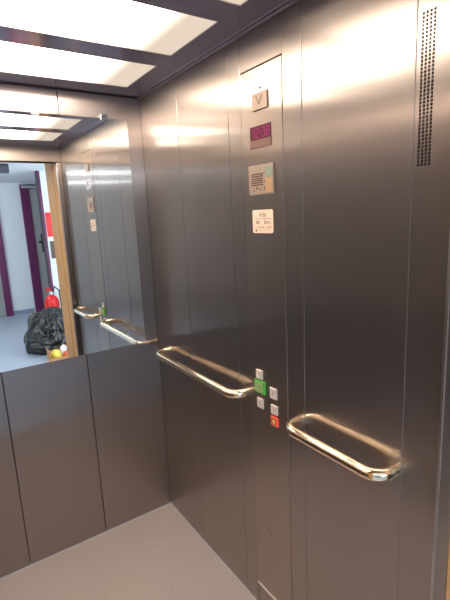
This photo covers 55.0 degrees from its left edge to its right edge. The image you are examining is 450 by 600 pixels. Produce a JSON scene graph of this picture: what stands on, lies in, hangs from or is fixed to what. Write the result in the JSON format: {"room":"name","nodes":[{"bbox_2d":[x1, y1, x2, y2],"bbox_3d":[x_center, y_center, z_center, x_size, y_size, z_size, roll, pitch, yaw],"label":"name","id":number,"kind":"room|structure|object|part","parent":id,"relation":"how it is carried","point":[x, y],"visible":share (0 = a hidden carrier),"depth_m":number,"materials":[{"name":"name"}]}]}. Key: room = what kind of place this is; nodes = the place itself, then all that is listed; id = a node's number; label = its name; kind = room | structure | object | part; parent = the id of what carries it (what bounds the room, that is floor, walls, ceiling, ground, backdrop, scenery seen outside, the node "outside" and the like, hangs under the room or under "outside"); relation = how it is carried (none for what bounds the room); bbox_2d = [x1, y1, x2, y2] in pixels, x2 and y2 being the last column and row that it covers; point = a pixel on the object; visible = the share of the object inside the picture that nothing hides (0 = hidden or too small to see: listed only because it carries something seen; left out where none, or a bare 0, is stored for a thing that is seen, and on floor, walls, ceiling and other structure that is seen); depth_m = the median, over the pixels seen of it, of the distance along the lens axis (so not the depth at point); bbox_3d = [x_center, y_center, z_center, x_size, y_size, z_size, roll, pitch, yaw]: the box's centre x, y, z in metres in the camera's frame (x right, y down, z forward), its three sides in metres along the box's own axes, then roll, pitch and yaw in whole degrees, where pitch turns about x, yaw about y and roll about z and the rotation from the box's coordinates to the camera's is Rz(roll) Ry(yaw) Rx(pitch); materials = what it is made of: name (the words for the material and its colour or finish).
{"room":"elevator interior","nodes":[
{"label":"elevator interior","id":0,"kind":"room"},
{"bbox_2d":[0,83,170,577],"bbox_3d":[-0.812,0.148,1.915,1.172,2.150,0.042,-10,13,-33],"label":"wall","id":1,"kind":"structure","parent":0,"point":[83,446],"depth_m":2.04,"materials":[{"name":"metal"}]},
{"bbox_3d":[-1.108,0.212,1.704,0.371,2.128,0.011,-10,13,-33],"label":"panel","id":2,"kind":"part","parent":1,"relation":"part of","materials":[{"name":"metal"}]},
{"bbox_3d":[-0.805,0.159,1.903,0.356,2.128,0.011,-10,13,-33],"label":"panel","id":3,"kind":"part","parent":1,"relation":"part of","materials":[{"name":"metal"}]},
{"bbox_2d":[0,82,136,98],"bbox_3d":[-0.854,-0.849,1.694,1.090,0.004,0.004,-10,13,-33],"label":"trim","id":4,"kind":"structure","parent":1,"relation":"attached to","point":[0,82],"depth_m":1.81,"materials":[{"name":"black metal"}]},
{"bbox_2d":[0,108,145,372],"bbox_3d":[-0.821,-0.243,1.812,0.959,1.067,0.010,-10,13,-33],"label":"wall mirror","id":5,"kind":"object","parent":1,"relation":"attached to","point":[70,283],"visible":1,"depth_m":1.89,"materials":[{"name":"clear glass"}]},
{"bbox_3d":[-0.503,0.106,2.100,0.365,2.128,0.011,-10,13,-33],"label":"panel","id":6,"kind":"part","parent":1,"relation":"part of","materials":[{"name":"metal"}]},
{"bbox_2d":[0,503,255,599],"bbox_3d":[-0.330,1.317,1.481,1.100,0.020,1.520,-10,13,-33],"label":"floor","id":7,"kind":"structure","parent":0,"point":[157,554],"depth_m":1.95,"materials":[{"name":"plastic"}]},
{"bbox_2d":[0,0,291,97],"bbox_3d":[-0.439,-0.763,1.089,1.160,0.020,1.542,-10,13,-33],"label":"ceiling","id":8,"kind":"structure","parent":0,"point":[232,19],"depth_m":1.38,"materials":[{"name":"grey metal"}]},
{"bbox_2d":[0,41,155,87],"bbox_3d":[-0.698,-0.832,1.467,0.882,0.034,0.296,-10,13,-33],"label":"recessed light","id":9,"kind":"object","parent":8,"relation":"in","point":[16,58],"visible":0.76,"depth_m":1.56,"materials":[{"name":"white plastic"}]},
{"bbox_2d":[0,0,217,55],"bbox_3d":[-0.469,-0.777,1.131,0.882,0.034,0.304,-10,13,-33],"label":"recessed light","id":10,"kind":"object","parent":8,"relation":"in","point":[129,24],"visible":0.81,"depth_m":1.22,"materials":[{"name":"white plastic"}]},
{"bbox_2d":[219,0,247,5],"bbox_3d":[-0.240,-0.722,0.796,0.882,0.034,0.304,-10,13,-33],"label":"recessed light","id":11,"kind":"object","parent":8,"relation":"in","point":[235,2],"visible":1,"depth_m":1.14,"materials":[{"name":"white plastic"}]},
{"bbox_2d":[224,0,245,4],"bbox_3d":[-0.239,-0.710,0.799,0.877,0.004,0.299,-10,13,-33],"label":"diffuser","id":12,"kind":"object","parent":11,"relation":"attached to","point":[236,2],"depth_m":1.14,"materials":[{"name":"white plastic"}]},
{"bbox_2d":[139,0,449,599],"bbox_3d":[0.086,0.169,1.592,0.042,2.150,1.595,-10,13,-33],"label":"wall","id":13,"kind":"structure","parent":0,"point":[367,226],"depth_m":1.20,"materials":[{"name":"metal"}]},
{"bbox_3d":[-0.246,0.103,2.052,0.011,2.128,0.354,-10,13,-33],"label":"panel","id":14,"kind":"part","parent":13,"relation":"part of","materials":[{"name":"metal"}]},
{"bbox_2d":[155,348,248,398],"bbox_3d":[-0.136,0.303,1.857,0.076,0.033,0.698,-10,13,-33],"label":"handrail","id":15,"kind":"object","parent":13,"relation":"attached to","point":[160,354],"visible":1,"depth_m":1.73,"materials":[{"name":"silver metal"}]},
{"bbox_3d":[-0.047,0.151,1.762,0.011,2.128,0.354,-10,13,-33],"label":"panel","id":16,"kind":"part","parent":13,"relation":"part of","materials":[{"name":"metal"}]},
{"bbox_2d":[138,0,299,99],"bbox_3d":[0.014,-0.828,1.388,0.006,0.008,1.480,-10,13,-33],"label":"trim","id":17,"kind":"structure","parent":13,"relation":"attached to","point":[292,2],"depth_m":1.39,"materials":[{"name":"grey metal"}]},
{"bbox_3d":[0.073,0.180,1.585,0.011,2.128,0.076,-10,13,-33],"label":"panel","id":18,"kind":"part","parent":13,"relation":"part of","materials":[{"name":"metal"}]},
{"bbox_3d":[0.104,-0.774,1.282,0.011,0.143,0.196,-10,13,-33],"label":"panel","id":19,"kind":"part","parent":13,"relation":"part of","materials":[{"name":"metal"}]},
{"bbox_2d":[240,55,291,599],"bbox_3d":[0.146,0.219,1.473,0.024,1.878,0.196,-10,13,-33],"label":"control panel","id":20,"kind":"object","parent":13,"relation":"attached to","point":[261,86],"visible":1,"depth_m":1.44,"materials":[{"name":"metal"}]},
{"bbox_3d":[0.105,-0.603,1.308,0.006,0.049,0.073,-10,13,-33],"label":"arrow plate","id":21,"kind":"part","parent":20,"relation":"part of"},
{"bbox_3d":[0.109,-0.485,1.336,0.001,0.024,0.100,-10,13,-33],"label":"display panel","id":22,"kind":"part","parent":20,"relation":"part of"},
{"bbox_3d":[0.197,1.190,1.667,0.011,0.106,0.196,-10,13,-33],"label":"panel","id":23,"kind":"part","parent":13,"relation":"part of","materials":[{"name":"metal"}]},
{"bbox_3d":[0.227,0.217,1.360,0.011,2.128,0.077,-10,13,-33],"label":"panel","id":24,"kind":"part","parent":13,"relation":"part of","materials":[{"name":"metal"}]},
{"bbox_2d":[285,416,399,481],"bbox_3d":[0.300,0.417,1.220,0.076,0.033,0.382,-10,13,-33],"label":"handrail","id":25,"kind":"object","parent":13,"relation":"attached to","point":[391,472],"visible":1,"depth_m":1.15,"materials":[{"name":"silver metal"}]},
{"bbox_3d":[0.343,0.245,1.190,0.011,2.128,0.338,-10,13,-33],"label":"panel","id":26,"kind":"part","parent":13,"relation":"part of","materials":[{"name":"metal"}]},
{"bbox_3d":[0.466,0.276,1.003,0.004,2.128,0.110,-10,13,-33],"label":"panel","id":27,"kind":"part","parent":13,"relation":"part of","materials":[{"name":"metal"}]},
{"bbox_2d":[418,7,436,165],"bbox_3d":[0.421,-0.433,0.893,0.006,0.302,0.033,-10,13,-33],"label":"air vent","id":28,"kind":"object","parent":13,"relation":"in","point":[436,7],"visible":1,"depth_m":0.89,"materials":[{"name":"black metal"}]},
{"bbox_2d":[430,232,449,599],"bbox_3d":[0.049,0.356,0.644,1.100,2.148,0.035,-10,13,-33],"label":"wall","id":29,"kind":"structure","parent":0,"point":[441,535],"depth_m":0.95,"materials":[{"name":"metal"}]},
{"bbox_3d":[0.493,0.353,0.946,0.036,1.996,0.033,-10,13,-33],"label":"post","id":30,"kind":"part","parent":29,"relation":"part of","materials":[{"name":"metal"}]},
{"bbox_2d":[446,539,449,599],"bbox_3d":[0.144,0.414,0.513,1.200,2.120,0.348,-10,13,-33],"label":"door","id":31,"kind":"structure","parent":29,"relation":"in","point":[448,571],"depth_m":0.97,"materials":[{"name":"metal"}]}
]}

